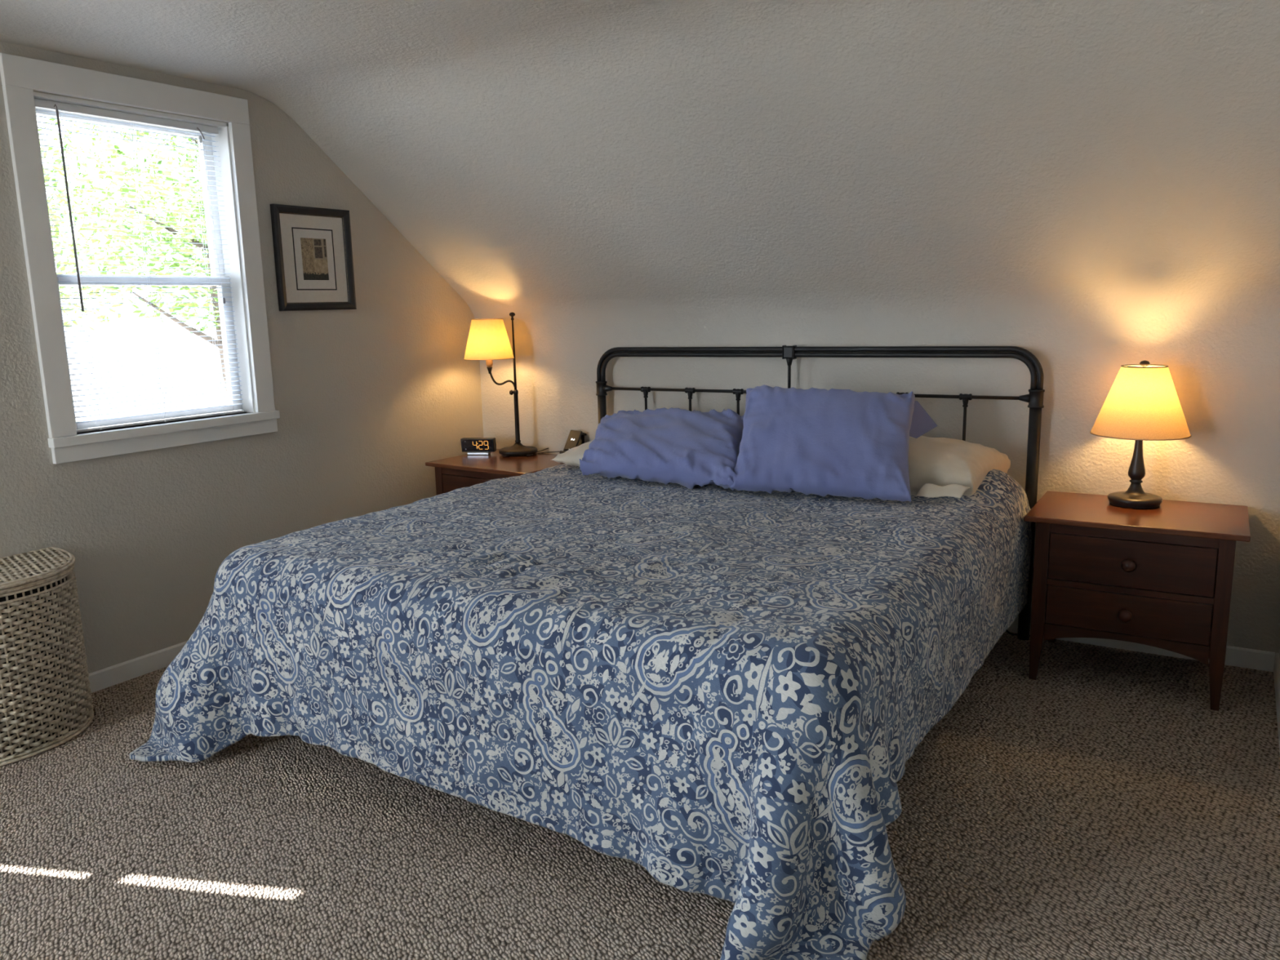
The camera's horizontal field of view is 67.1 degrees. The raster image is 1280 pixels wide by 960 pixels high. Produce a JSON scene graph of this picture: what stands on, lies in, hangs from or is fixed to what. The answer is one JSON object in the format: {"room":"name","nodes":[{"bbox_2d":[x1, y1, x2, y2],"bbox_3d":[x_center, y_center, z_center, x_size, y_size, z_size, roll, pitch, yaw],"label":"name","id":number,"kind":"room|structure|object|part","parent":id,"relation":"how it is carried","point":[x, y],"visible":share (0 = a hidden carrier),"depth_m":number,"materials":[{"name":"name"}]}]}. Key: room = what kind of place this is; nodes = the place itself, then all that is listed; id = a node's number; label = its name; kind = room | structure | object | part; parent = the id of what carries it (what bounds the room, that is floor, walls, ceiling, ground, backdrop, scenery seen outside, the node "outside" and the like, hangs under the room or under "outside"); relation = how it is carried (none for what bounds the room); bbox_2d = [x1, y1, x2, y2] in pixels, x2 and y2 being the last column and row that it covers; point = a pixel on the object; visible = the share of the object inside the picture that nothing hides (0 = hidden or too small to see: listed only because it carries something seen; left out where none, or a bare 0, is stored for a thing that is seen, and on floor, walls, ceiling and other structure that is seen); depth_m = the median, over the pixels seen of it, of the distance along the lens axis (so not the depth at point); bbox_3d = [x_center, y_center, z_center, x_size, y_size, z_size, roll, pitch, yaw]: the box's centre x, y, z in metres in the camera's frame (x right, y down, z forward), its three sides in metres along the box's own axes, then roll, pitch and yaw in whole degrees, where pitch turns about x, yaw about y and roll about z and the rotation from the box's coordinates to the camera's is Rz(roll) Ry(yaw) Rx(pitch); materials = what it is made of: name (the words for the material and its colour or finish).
{"room":"bedroom","nodes":[
{"label":"bedroom","id":0,"kind":"room"},
{"bbox_2d":[0,40,483,673],"bbox_3d":[-2.537,-0.180,2.574,0.140,2.255,6.200,5,12,31],"label":"wall","id":1,"kind":"structure","parent":0,"point":[381,389],"depth_m":3.98,"materials":[{"name":"beige paint"}]},
{"bbox_2d":[88,640,187,693],"bbox_3d":[-2.449,0.880,2.729,0.012,0.070,6.200,5,12,31],"label":"baseboard","id":2,"kind":"structure","parent":1,"relation":"attached to","point":[100,679],"depth_m":3.61,"materials":[{"name":"white paint"}]},
{"bbox_2d":[0,52,279,464],"bbox_3d":[-1.837,-0.786,3.600,0.172,1.325,0.921,5,12,31],"label":"window","id":3,"kind":"structure","parent":1,"relation":"in","point":[20,76],"depth_m":3.57,"materials":[{"name":"white paint"}]},
{"bbox_3d":[-2.000,-0.710,3.223,0.020,1.139,0.086,5,12,31],"label":"casing","id":4,"kind":"part","parent":3,"relation":"part of","materials":[{"name":"white paint"}]},
{"bbox_3d":[-1.798,-1.385,3.454,0.021,0.096,0.907,5,12,31],"label":"head casing","id":5,"kind":"part","parent":3,"relation":"part of","materials":[{"name":"white paint"}]},
{"bbox_3d":[-1.896,-1.033,3.587,0.030,0.608,0.721,5,12,31],"label":"sash","id":6,"kind":"part","parent":3,"relation":"part of","materials":[{"name":"white paint"}]},
{"bbox_2d":[34,97,244,432],"bbox_3d":[-1.825,-0.771,3.588,0.048,1.125,0.700,5,12,31],"label":"blind","id":7,"kind":"object","parent":3,"relation":"attached to","point":[40,104],"visible":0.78,"depth_m":3.54,"materials":[{"name":"white plastic"}]},
{"bbox_3d":[-1.965,-0.725,3.384,0.028,1.095,0.001,5,12,31],"label":"ladder cord","id":8,"kind":"part","parent":7,"relation":"part of","materials":[{"name":"white fabric"}]},
{"bbox_3d":[-1.845,-1.312,3.494,0.026,0.026,0.700,5,12,31],"label":"head rail","id":9,"kind":"part","parent":7,"relation":"part of","materials":[{"name":"white plastic"}]},
{"bbox_3d":[-1.834,-0.767,3.595,0.028,1.095,0.001,5,12,31],"label":"ladder cord","id":10,"kind":"part","parent":7,"relation":"part of","materials":[{"name":"white fabric"}]},
{"bbox_3d":[-1.822,-0.228,3.694,0.024,0.011,0.696,5,12,31],"label":"rail","id":11,"kind":"part","parent":7,"relation":"part of","materials":[{"name":"white plastic"}]},
{"bbox_3d":[-1.702,-0.808,3.805,0.028,1.095,0.001,5,12,31],"label":"ladder cord","id":12,"kind":"part","parent":7,"relation":"part of","materials":[{"name":"white fabric"}]},
{"bbox_3d":[-1.670,-1.023,3.783,0.002,0.605,0.022,5,12,31],"label":"lift cord","id":13,"kind":"part","parent":7,"relation":"part of","materials":[{"name":"white fabric"}]},
{"bbox_3d":[-1.859,-0.496,3.670,0.030,0.551,0.721,5,12,31],"label":"sash","id":14,"kind":"part","parent":3,"relation":"part of","materials":[{"name":"white paint"}]},
{"bbox_3d":[-1.859,-0.496,3.670,0.004,0.479,0.637,5,12,31],"label":"glass pane","id":15,"kind":"part","parent":3,"relation":"part of","materials":[{"name":"clear glass"}]},
{"bbox_3d":[-1.570,-0.846,3.910,0.020,1.139,0.084,5,12,31],"label":"casing","id":16,"kind":"part","parent":3,"relation":"part of","materials":[{"name":"white paint"}]},
{"bbox_2d":[270,204,356,311],"bbox_3d":[-1.400,-0.953,4.166,0.026,0.433,0.402,5,12,31],"label":"framed picture","id":17,"kind":"object","parent":1,"relation":"attached to","point":[313,246],"visible":1,"depth_m":4.16,"materials":[{"name":"black paint"}]},
{"bbox_2d":[293,228,335,288],"bbox_3d":[-1.404,-0.952,4.168,0.001,0.248,0.204,5,12,31],"label":"print","id":18,"kind":"object","parent":17,"relation":"attached to","point":[313,249],"depth_m":4.17,"materials":[{"name":"white paper"}]},
{"bbox_2d":[0,0,1279,340],"bbox_3d":[-0.936,-0.604,1.489,3.685,1.035,6.200,5,12,31],"label":"ceiling","id":19,"kind":"structure","parent":0,"point":[1024,170],"depth_m":3.28,"materials":[{"name":"beige paint"}]},
{"bbox_2d":[0,631,1279,959],"bbox_3d":[-0.917,1.073,1.809,3.885,0.040,6.400,5,12,31],"label":"floor","id":20,"kind":"structure","parent":0,"point":[1099,806],"depth_m":2.41,"materials":[{"name":"carpet"}]},
{"bbox_2d":[0,546,93,766],"bbox_3d":[-2.020,0.564,3.038,0.361,0.559,0.597,5,12,31],"label":"laundry hamper","id":21,"kind":"object","parent":20,"relation":"on","point":[46,700],"visible":1,"depth_m":3.00,"materials":[{"name":"wicker"}]},
{"bbox_2d":[425,448,564,495],"bbox_3d":[-0.637,0.194,4.797,0.660,0.594,0.507,6,13,35],"label":"nightstand","id":22,"kind":"object","parent":20,"relation":"on","point":[451,473],"visible":0.07,"depth_m":4.66,"materials":[{"name":"brown wood"}]},
{"bbox_3d":[-0.972,0.211,4.795,0.045,0.575,0.045,6,13,35],"label":"leg","id":23,"kind":"part","parent":22,"relation":"part of","materials":[{"name":"brown wood"}]},
{"bbox_3d":[-0.759,0.070,4.602,0.493,0.159,0.018,6,13,35],"label":"drawer","id":24,"kind":"part","parent":22,"relation":"part of","materials":[{"name":"brown wood"}]},
{"bbox_3d":[-0.760,-0.029,4.584,0.498,0.036,0.018,6,13,35],"label":"rail","id":25,"kind":"part","parent":22,"relation":"part of","materials":[{"name":"brown wood"}]},
{"bbox_2d":[460,437,496,454],"bbox_3d":[-0.824,-0.173,4.932,0.172,0.084,0.054,0,11,8],"label":"alarm clock","id":26,"kind":"object","parent":22,"relation":"on","point":[473,446],"visible":1,"depth_m":4.91,"materials":[{"name":"black plastic"}]},
{"bbox_3d":[-0.828,-0.177,4.909,0.162,0.060,0.011,0,11,8],"label":"display panel","id":27,"kind":"part","parent":26,"relation":"part of","materials":[{"name":"black plastic"}]},
{"bbox_2d":[463,311,559,456],"bbox_3d":[-0.624,-0.481,4.848,0.505,0.713,0.252,-2,10,-4],"label":"table lamp","id":28,"kind":"object","parent":22,"relation":"on","point":[488,340],"visible":0.94,"depth_m":4.74,"materials":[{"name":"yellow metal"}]},
{"bbox_3d":[-0.757,-0.797,4.780,0.156,0.003,0.156,-2,10,-4],"label":"shade trim","id":29,"kind":"part","parent":28,"relation":"part of","materials":[{"name":"beige fabric"}]},
{"bbox_3d":[-0.755,-0.702,4.798,0.248,0.194,0.248,-2,10,-4],"label":"lamp shade","id":30,"kind":"part","parent":28,"relation":"part of","materials":[{"name":"beige fabric"}]},
{"bbox_3d":[-0.753,-0.606,4.816,0.252,0.003,0.252,-2,10,-4],"label":"shade trim","id":31,"kind":"part","parent":28,"relation":"part of","materials":[{"name":"beige fabric"}]},
{"bbox_3d":[-0.688,-0.498,4.840,0.134,0.102,0.010,-2,10,-4],"label":"curved arm","id":32,"kind":"part","parent":28,"relation":"part of","materials":[{"name":"brown metal"}]},
{"bbox_3d":[-0.458,-0.157,4.970,0.184,0.021,0.066,-5,11,-19],"label":"lamp cord","id":33,"kind":"part","parent":28,"relation":"part of","materials":[{"name":"brown plastic"}]},
{"bbox_2d":[559,430,586,453],"bbox_3d":[-0.324,-0.183,4.808,0.070,0.128,0.186,5,12,30],"label":"charging stand","id":34,"kind":"object","parent":22,"relation":"on","point":[575,438],"visible":0.55,"depth_m":4.79,"materials":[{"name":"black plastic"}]},
{"bbox_3d":[-0.302,-0.175,4.852,0.024,0.096,0.077,4,11,24],"label":"leg","id":35,"kind":"part","parent":34,"relation":"part of","materials":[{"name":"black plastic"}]},
{"bbox_2d":[595,345,1044,688],"bbox_3d":[0.142,0.152,3.400,2.039,1.150,2.044,5,12,31],"label":"frame","id":36,"kind":"object","parent":20,"relation":"on","point":[1035,397],"visible":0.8,"depth_m":3.87,"materials":[{"name":"black metal"}]},
{"bbox_2d":[128,463,1031,959],"bbox_3d":[-0.024,0.392,3.259,2.386,0.707,2.321,5,12,31],"label":"comforter","id":37,"kind":"object","parent":36,"relation":"on","point":[717,691],"visible":0.85,"depth_m":2.39,"materials":[{"name":"blue fabric"}]},
{"bbox_2d":[550,440,593,466],"bbox_3d":[0.065,-0.135,4.191,0.735,0.160,0.530,5,12,31],"label":"pillow","id":38,"kind":"object","parent":37,"relation":"on","point":[572,456],"visible":0.08,"depth_m":4.13,"materials":[{"name":"beige fabric"}]},
{"bbox_2d":[579,407,745,490],"bbox_3d":[0.089,-0.142,3.877,0.880,0.271,0.458,5,12,31],"label":"pillow","id":39,"kind":"object","parent":37,"relation":"on","point":[688,449],"visible":0.95,"depth_m":3.75,"materials":[{"name":"fabric"}]},
{"bbox_2d":[730,384,937,502],"bbox_3d":[0.690,-0.145,3.500,0.725,0.368,0.462,2,11,19],"label":"pillow","id":40,"kind":"object","parent":37,"relation":"on","point":[849,443],"visible":1,"depth_m":3.42,"materials":[{"name":"fabric"}]},
{"bbox_2d":[908,435,1010,497],"bbox_3d":[0.956,-0.051,3.613,0.715,0.228,0.612,5,12,31],"label":"pillow","id":41,"kind":"object","parent":37,"relation":"on","point":[939,467],"visible":0.44,"depth_m":3.40,"materials":[{"name":"beige fabric"}]},
{"bbox_3d":[-0.177,0.013,4.766,0.045,0.942,0.032,5,12,31],"label":"post","id":42,"kind":"part","parent":36,"relation":"part of","materials":[{"name":"black metal"}]},
{"bbox_2d":[786,357,792,365],"bbox_3d":[0.642,-0.510,4.150,0.032,0.034,0.033,5,12,31],"label":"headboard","id":43,"kind":"object","parent":36,"relation":"attached to","point":[788,360],"depth_m":4.14,"materials":[{"name":"black metal"}]},
{"bbox_3d":[1.510,0.158,3.739,0.045,0.958,0.032,5,12,31],"label":"post","id":44,"kind":"part","parent":36,"relation":"part of","materials":[{"name":"black metal"}]},
{"bbox_2d":[1006,630,1030,636],"bbox_3d":[1.352,0.577,3.948,0.481,0.063,0.033,5,12,31],"label":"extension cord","id":45,"kind":"object","parent":20,"relation":"on","point":[1007,631],"visible":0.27,"depth_m":3.85,"materials":[{"name":"black plastic"}]},
{"bbox_2d":[1023,490,1250,711],"bbox_3d":[1.733,0.400,3.405,0.660,0.594,0.507,5,12,31],"label":"nightstand","id":46,"kind":"object","parent":20,"relation":"on","point":[1161,576],"visible":1,"depth_m":3.21,"materials":[{"name":"brown wood"}]},
{"bbox_3d":[1.400,0.422,3.380,0.045,0.575,0.045,5,12,31],"label":"leg","id":47,"kind":"part","parent":46,"relation":"part of","materials":[{"name":"brown wood"}]},
{"bbox_3d":[1.613,0.353,3.729,0.045,0.575,0.045,5,12,31],"label":"leg","id":48,"kind":"part","parent":46,"relation":"part of","materials":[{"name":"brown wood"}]},
{"bbox_3d":[1.613,0.453,3.211,0.045,0.045,0.039,5,12,31],"label":"knob","id":49,"kind":"part","parent":46,"relation":"part of","materials":[{"name":"brown wood"}]},
{"bbox_3d":[1.610,0.282,3.179,0.045,0.045,0.039,5,12,31],"label":"knob","id":50,"kind":"part","parent":46,"relation":"part of","materials":[{"name":"brown wood"}]},
{"bbox_3d":[1.627,0.448,3.234,0.493,0.136,0.018,5,12,31],"label":"drawer","id":51,"kind":"part","parent":46,"relation":"part of","materials":[{"name":"brown wood"}]},
{"bbox_3d":[1.626,0.368,3.220,0.498,0.020,0.018,5,12,31],"label":"rail","id":52,"kind":"part","parent":46,"relation":"part of","materials":[{"name":"brown wood"}]},
{"bbox_3d":[1.624,0.278,3.202,0.493,0.159,0.018,5,12,31],"label":"drawer","id":53,"kind":"part","parent":46,"relation":"part of","materials":[{"name":"brown wood"}]},
{"bbox_3d":[1.622,0.179,3.185,0.498,0.036,0.018,5,12,31],"label":"rail","id":54,"kind":"part","parent":46,"relation":"part of","materials":[{"name":"brown wood"}]},
{"bbox_2d":[1089,360,1191,508],"bbox_3d":[1.767,-0.166,3.413,0.320,0.512,0.320,5,12,31],"label":"table lamp","id":55,"kind":"object","parent":46,"relation":"on","point":[1142,403],"visible":1,"depth_m":3.31,"materials":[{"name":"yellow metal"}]},
{"bbox_3d":[1.764,-0.281,3.392,0.316,0.238,0.316,5,12,31],"label":"lamp shade","id":56,"kind":"part","parent":55,"relation":"part of","materials":[{"name":"fabric"}]},
{"bbox_3d":[1.767,-0.164,3.413,0.320,0.004,0.320,5,12,31],"label":"shade trim","id":57,"kind":"part","parent":55,"relation":"part of","materials":[{"name":"fabric"}]},
{"bbox_3d":[1.762,-0.398,3.370,0.148,0.004,0.148,5,12,31],"label":"shade trim","id":58,"kind":"part","parent":55,"relation":"part of","materials":[{"name":"brown metal"}]},
{"bbox_3d":[2.079,0.394,3.453,0.045,0.575,0.045,5,12,31],"label":"leg","id":59,"kind":"part","parent":46,"relation":"part of","materials":[{"name":"brown wood"}]},
{"bbox_3d":[1.866,0.463,3.104,0.045,0.575,0.045,5,12,31],"label":"leg","id":60,"kind":"part","parent":46,"relation":"part of","materials":[{"name":"brown wood"}]},
{"bbox_2d":[480,338,1279,653],"bbox_3d":[0.692,-0.035,4.350,3.945,1.190,0.100,5,12,31],"label":"wall","id":61,"kind":"structure","parent":0,"point":[1228,392],"depth_m":3.70,"materials":[{"name":"beige paint"}]},
{"bbox_2d":[1005,615,1275,671],"bbox_3d":[0.717,0.509,4.375,3.621,0.070,0.012,5,12,31],"label":"baseboard","id":62,"kind":"structure","parent":61,"relation":"attached to","point":[1264,660],"depth_m":3.56,"materials":[{"name":"white paint"}]},
{"bbox_3d":[0.671,0.079,0.618,0.100,2.320,6.200,5,12,31],"label":"wall","id":63,"kind":"structure","parent":0,"visible":0},
{"bbox_2d":[1273,653,1279,752],"bbox_3d":[0.646,1.161,0.848,0.012,0.070,6.200,5,12,31],"label":"baseboard","id":64,"kind":"structure","parent":63,"relation":"attached to","point":[1277,661],"depth_m":3.19,"materials":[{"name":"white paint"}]},
{"label":"outside","id":65,"kind":"structure","parent":0,"visible":0},
{"bbox_2d":[75,405,208,421],"bbox_3d":[-17.932,2.039,16.353,39.700,0.100,50.000,5,12,31],"label":"ground","id":66,"kind":"structure","parent":65,"point":[191,406],"depth_m":44.40,"materials":[{"name":"white"}]},
{"bbox_2d":[37,115,166,332],"bbox_3d":[-8.860,-1.706,14.010,4.029,7.749,3.978,-9,13,-37],"label":"tree","id":67,"kind":"object","parent":66,"relation":"on","point":[88,260],"visible":0.22,"depth_m":13.81,"materials":[{"name":"green plant"}]},
{"bbox_2d":[46,122,228,404],"bbox_3d":[-4.963,-1.280,11.744,3.441,7.569,3.455,7,14,39],"label":"tree","id":68,"kind":"object","parent":66,"relation":"on","point":[194,241],"visible":0.3,"depth_m":10.82,"materials":[{"name":"green plant"}]}
]}

